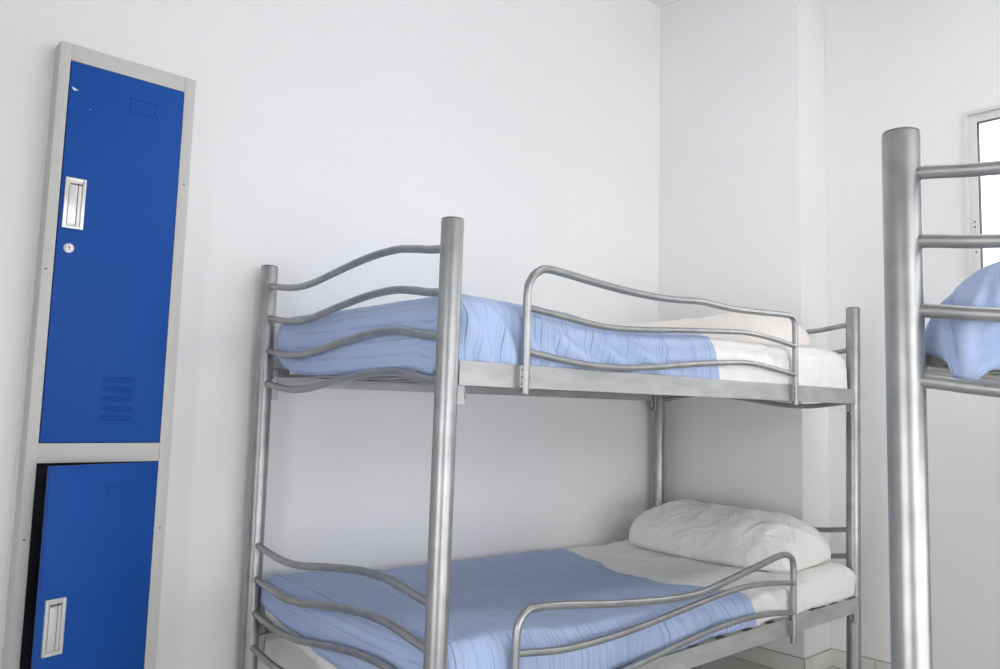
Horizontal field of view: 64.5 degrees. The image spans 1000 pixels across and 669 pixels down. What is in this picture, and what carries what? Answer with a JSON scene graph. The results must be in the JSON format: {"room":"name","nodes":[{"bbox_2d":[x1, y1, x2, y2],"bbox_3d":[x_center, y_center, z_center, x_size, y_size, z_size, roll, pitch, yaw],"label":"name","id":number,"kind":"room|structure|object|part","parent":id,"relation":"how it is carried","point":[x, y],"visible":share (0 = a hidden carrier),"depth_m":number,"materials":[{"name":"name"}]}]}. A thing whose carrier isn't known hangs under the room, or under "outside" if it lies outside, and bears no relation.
{"room":"dormitory","nodes":[
{"label":"dormitory","id":0,"kind":"room"},
{"bbox_2d":[0,0,660,668],"bbox_3d":[-0.839,-0.275,2.572,5.000,3.054,0.220,6,-7,-41],"label":"wall","id":1,"kind":"structure","parent":0,"point":[327,135],"depth_m":2.75,"materials":[{"name":"white paint"}]},
{"bbox_2d":[0,52,54,668],"bbox_3d":[-1.231,0.206,2.042,0.031,1.941,0.021,6,-7,-41],"label":"trim","id":2,"kind":"structure","parent":1,"relation":"attached to","point":[51,69],"depth_m":2.05,"materials":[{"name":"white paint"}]},
{"bbox_2d":[648,0,678,7],"bbox_3d":[0.343,-1.957,1.431,5.000,0.150,3.660,6,-7,-41],"label":"ceiling","id":3,"kind":"structure","parent":0,"point":[660,3],"depth_m":3.92,"materials":[{"name":"paint"}]},
{"bbox_2d":[659,0,830,657],"bbox_3d":[1.097,-0.128,3.642,0.231,3.054,0.730,6,-7,-41],"label":"wall column","id":4,"kind":"structure","parent":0,"point":[743,163],"depth_m":3.51,"materials":[{"name":"white paint"}]},
{"bbox_2d":[696,638,803,668],"bbox_3d":[0.970,1.347,3.429,0.005,0.072,0.730,6,-7,-41],"label":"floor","id":5,"kind":"structure","parent":4,"relation":"attached to","point":[758,655],"depth_m":3.27,"materials":[{"name":"tile"}]},
{"bbox_2d":[804,648,831,668],"bbox_3d":[1.301,1.338,3.232,0.231,0.072,0.005,6,-7,-41],"label":"baseboard","id":6,"kind":"structure","parent":4,"relation":"attached to","point":[822,660],"depth_m":3.23,"materials":[{"name":"tile"}]},
{"bbox_2d":[670,648,840,668],"bbox_3d":[0.260,1.232,1.141,5.000,0.150,3.660,6,-7,-41],"label":"floor","id":7,"kind":"structure","parent":0,"point":[728,662],"depth_m":3.28,"materials":[{"name":"tile"}]},
{"bbox_2d":[2,41,195,668],"bbox_3d":[-1.045,0.221,2.100,0.355,1.970,0.160,7,-7,-41],"label":"locker","id":8,"kind":"object","parent":7,"relation":"on","point":[84,592],"visible":1,"depth_m":2.10,"materials":[{"name":"blue metal"}]},
{"bbox_3d":[-1.090,0.715,1.934,0.007,0.135,0.050,-2,-6,32],"label":"handle","id":9,"kind":"part","parent":8,"relation":"part of","materials":[{"name":"silver metal"}]},
{"bbox_3d":[-1.119,-0.344,2.081,0.050,0.135,0.007,6,-7,-41],"label":"handle","id":10,"kind":"part","parent":8,"relation":"part of","materials":[{"name":"metal"}]},
{"bbox_3d":[-1.042,0.741,2.034,0.018,0.809,0.295,-2,-6,31],"label":"door","id":11,"kind":"part","parent":8,"relation":"part of","materials":[{"name":"blue paint"}]},
{"bbox_3d":[-1.045,-0.213,2.154,0.295,1.004,0.018,7,-7,-41],"label":"door","id":12,"kind":"part","parent":8,"relation":"part of","materials":[{"name":"blue paint"}]},
{"bbox_2d":[239,216,860,668],"bbox_3d":[0.308,0.567,2.686,2.017,1.458,0.980,6,-7,-41],"label":"bunk bed","id":13,"kind":"object","parent":7,"relation":"on","point":[454,378],"visible":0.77,"depth_m":2.22,"materials":[{"name":"silver metal"}]},
{"bbox_3d":[-0.732,0.509,2.386,0.051,1.440,0.051,6,-7,-41],"label":"post","id":14,"kind":"part","parent":13,"relation":"part of","materials":[{"name":"silver metal"}]},
{"bbox_3d":[-0.005,0.970,2.993,1.916,0.055,0.034,6,-7,-41],"label":"rail","id":15,"kind":"part","parent":13,"relation":"part of","materials":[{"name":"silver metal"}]},
{"bbox_2d":[340,371,434,376],"bbox_3d":[0.324,0.100,2.735,1.855,0.151,0.838,6,-7,-41],"label":"mattress","id":16,"kind":"object","parent":13,"relation":"on","point":[414,371],"visible":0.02,"depth_m":2.34,"materials":[{"name":"fabric"}]},
{"bbox_2d":[290,337,847,388],"bbox_3d":[0.335,0.093,2.741,1.879,0.168,0.937,6,-7,-41],"label":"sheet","id":17,"kind":"object","parent":16,"relation":"on","point":[817,367],"visible":0.23,"depth_m":2.67,"materials":[{"name":"white fabric"}]},
{"bbox_2d":[276,294,719,378],"bbox_3d":[-0.008,0.059,2.427,1.040,0.199,0.920,6,-7,-41],"label":"blanket","id":18,"kind":"object","parent":17,"relation":"on","point":[490,329],"visible":0.81,"depth_m":2.01,"materials":[{"name":"blue fabric"}]},
{"bbox_2d":[624,312,809,346],"bbox_3d":[0.819,0.005,3.266,0.426,0.171,0.832,6,-7,-41],"label":"pillow","id":19,"kind":"object","parent":17,"relation":"on","point":[779,327],"visible":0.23,"depth_m":2.96,"materials":[{"name":"white fabric"}]},
{"bbox_3d":[-0.130,0.463,1.707,0.051,1.440,0.068,6,-7,-41],"label":"post","id":20,"kind":"part","parent":13,"relation":"part of","materials":[{"name":"silver metal"}]},
{"bbox_3d":[0.015,0.207,3.062,1.916,0.055,0.034,6,-7,-41],"label":"rail","id":21,"kind":"part","parent":13,"relation":"part of","materials":[{"name":"silver metal"}]},
{"bbox_3d":[0.500,0.812,2.196,1.268,0.301,0.020,6,-7,-41],"label":"guard rail","id":22,"kind":"part","parent":13,"relation":"part of","materials":[{"name":"silver metal"}]},
{"bbox_3d":[0.617,0.161,2.383,1.916,0.055,0.034,6,-7,-41],"label":"rail","id":23,"kind":"part","parent":13,"relation":"part of","materials":[{"name":"silver metal"}]},
{"bbox_3d":[0.736,0.664,3.676,0.051,1.440,0.051,6,-7,-41],"label":"post","id":24,"kind":"part","parent":13,"relation":"part of","materials":[{"name":"silver metal"}]},
{"bbox_3d":[0.533,0.032,2.279,1.279,0.314,0.020,6,-7,-41],"label":"guard rail","id":25,"kind":"part","parent":13,"relation":"part of","materials":[{"name":"silver metal"}]},
{"bbox_3d":[0.597,0.924,2.314,1.916,0.055,0.034,6,-7,-41],"label":"rail","id":26,"kind":"part","parent":13,"relation":"part of","materials":[{"name":"silver metal"}]},
{"bbox_3d":[1.337,0.618,2.997,0.051,1.440,0.068,6,-7,-41],"label":"post","id":27,"kind":"part","parent":13,"relation":"part of","materials":[{"name":"silver metal"}]},
{"bbox_2d":[881,127,999,668],"bbox_3d":[1.605,0.483,1.390,2.017,1.458,0.980,6,-7,-41],"label":"bunk bed","id":28,"kind":"object","parent":7,"relation":"on","point":[909,371],"visible":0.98,"depth_m":1.10,"materials":[{"name":"silver metal"}]},
{"bbox_3d":[0.566,0.425,1.091,0.051,1.440,0.051,6,-7,-41],"label":"post","id":29,"kind":"part","parent":28,"relation":"part of","materials":[{"name":"silver metal"}]},
{"bbox_3d":[1.313,0.123,1.766,1.916,0.055,0.034,6,-7,-41],"label":"rail","id":30,"kind":"part","parent":28,"relation":"part of","materials":[{"name":"silver metal"}]},
{"bbox_3d":[1.621,0.039,1.438,1.855,0.106,0.838,6,-7,-41],"label":"mattress","id":31,"kind":"object","parent":28,"relation":"on","visible":0},
{"bbox_3d":[1.629,0.047,1.427,1.861,0.090,0.885,6,-7,-41],"label":"sheet","id":32,"kind":"object","parent":31,"relation":"on","visible":0},
{"bbox_2d":[925,261,999,379],"bbox_3d":[1.294,0.038,1.155,1.088,0.274,0.944,6,-7,-41],"label":"blanket","id":33,"kind":"object","parent":32,"relation":"on","point":[970,349],"visible":0.78,"depth_m":1.09,"materials":[{"name":"blue fabric"}]},
{"bbox_2d":[824,0,999,668],"bbox_3d":[2.090,-0.173,2.860,0.220,3.054,3.220,6,-7,-41],"label":"wall","id":34,"kind":"structure","parent":0,"point":[922,65],"depth_m":3.19,"materials":[{"name":"white paint"}]},
{"bbox_2d":[832,648,890,668],"bbox_3d":[2.209,1.284,2.378,0.005,0.072,2.490,6,-7,-41],"label":"baseboard","id":35,"kind":"structure","parent":34,"relation":"attached to","point":[838,656],"depth_m":3.21,"materials":[{"name":"tile"}]},
{"bbox_2d":[962,104,999,277],"bbox_3d":[2.058,-0.368,2.785,0.066,1.026,0.740,6,-7,-41],"label":"window","id":36,"kind":"structure","parent":34,"relation":"in","point":[971,120],"depth_m":3.04,"materials":[{"name":"white plastic"}]},
{"bbox_3d":[1.818,-0.416,3.028,0.007,0.060,0.014,6,-7,-41],"label":"latch plate","id":37,"kind":"part","parent":36,"relation":"part of","materials":[{"name":"white metal"}]},
{"bbox_3d":[0.304,0.870,2.665,1.855,0.138,0.838,6,-7,-41],"label":"mattress","id":38,"kind":"object","parent":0,"visible":0},
{"bbox_2d":[264,539,855,668],"bbox_3d":[0.301,0.898,2.656,1.924,0.221,0.942,6,-7,-41],"label":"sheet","id":39,"kind":"object","parent":38,"relation":"on","point":[827,582],"visible":0.3,"depth_m":2.81,"materials":[{"name":"white fabric"}]},
{"bbox_2d":[260,548,755,668],"bbox_3d":[0.054,0.832,2.439,1.279,0.180,0.936,6,-7,-41],"label":"blanket","id":40,"kind":"object","parent":39,"relation":"on","point":[487,595],"visible":0.78,"depth_m":2.16,"materials":[{"name":"blue fabric"}]},
{"bbox_2d":[629,499,830,571],"bbox_3d":[0.892,0.785,3.157,0.384,0.216,0.764,6,-7,-41],"label":"pillow","id":41,"kind":"object","parent":39,"relation":"on","point":[729,535],"visible":0.97,"depth_m":2.99,"materials":[{"name":"white fabric"}]}
]}

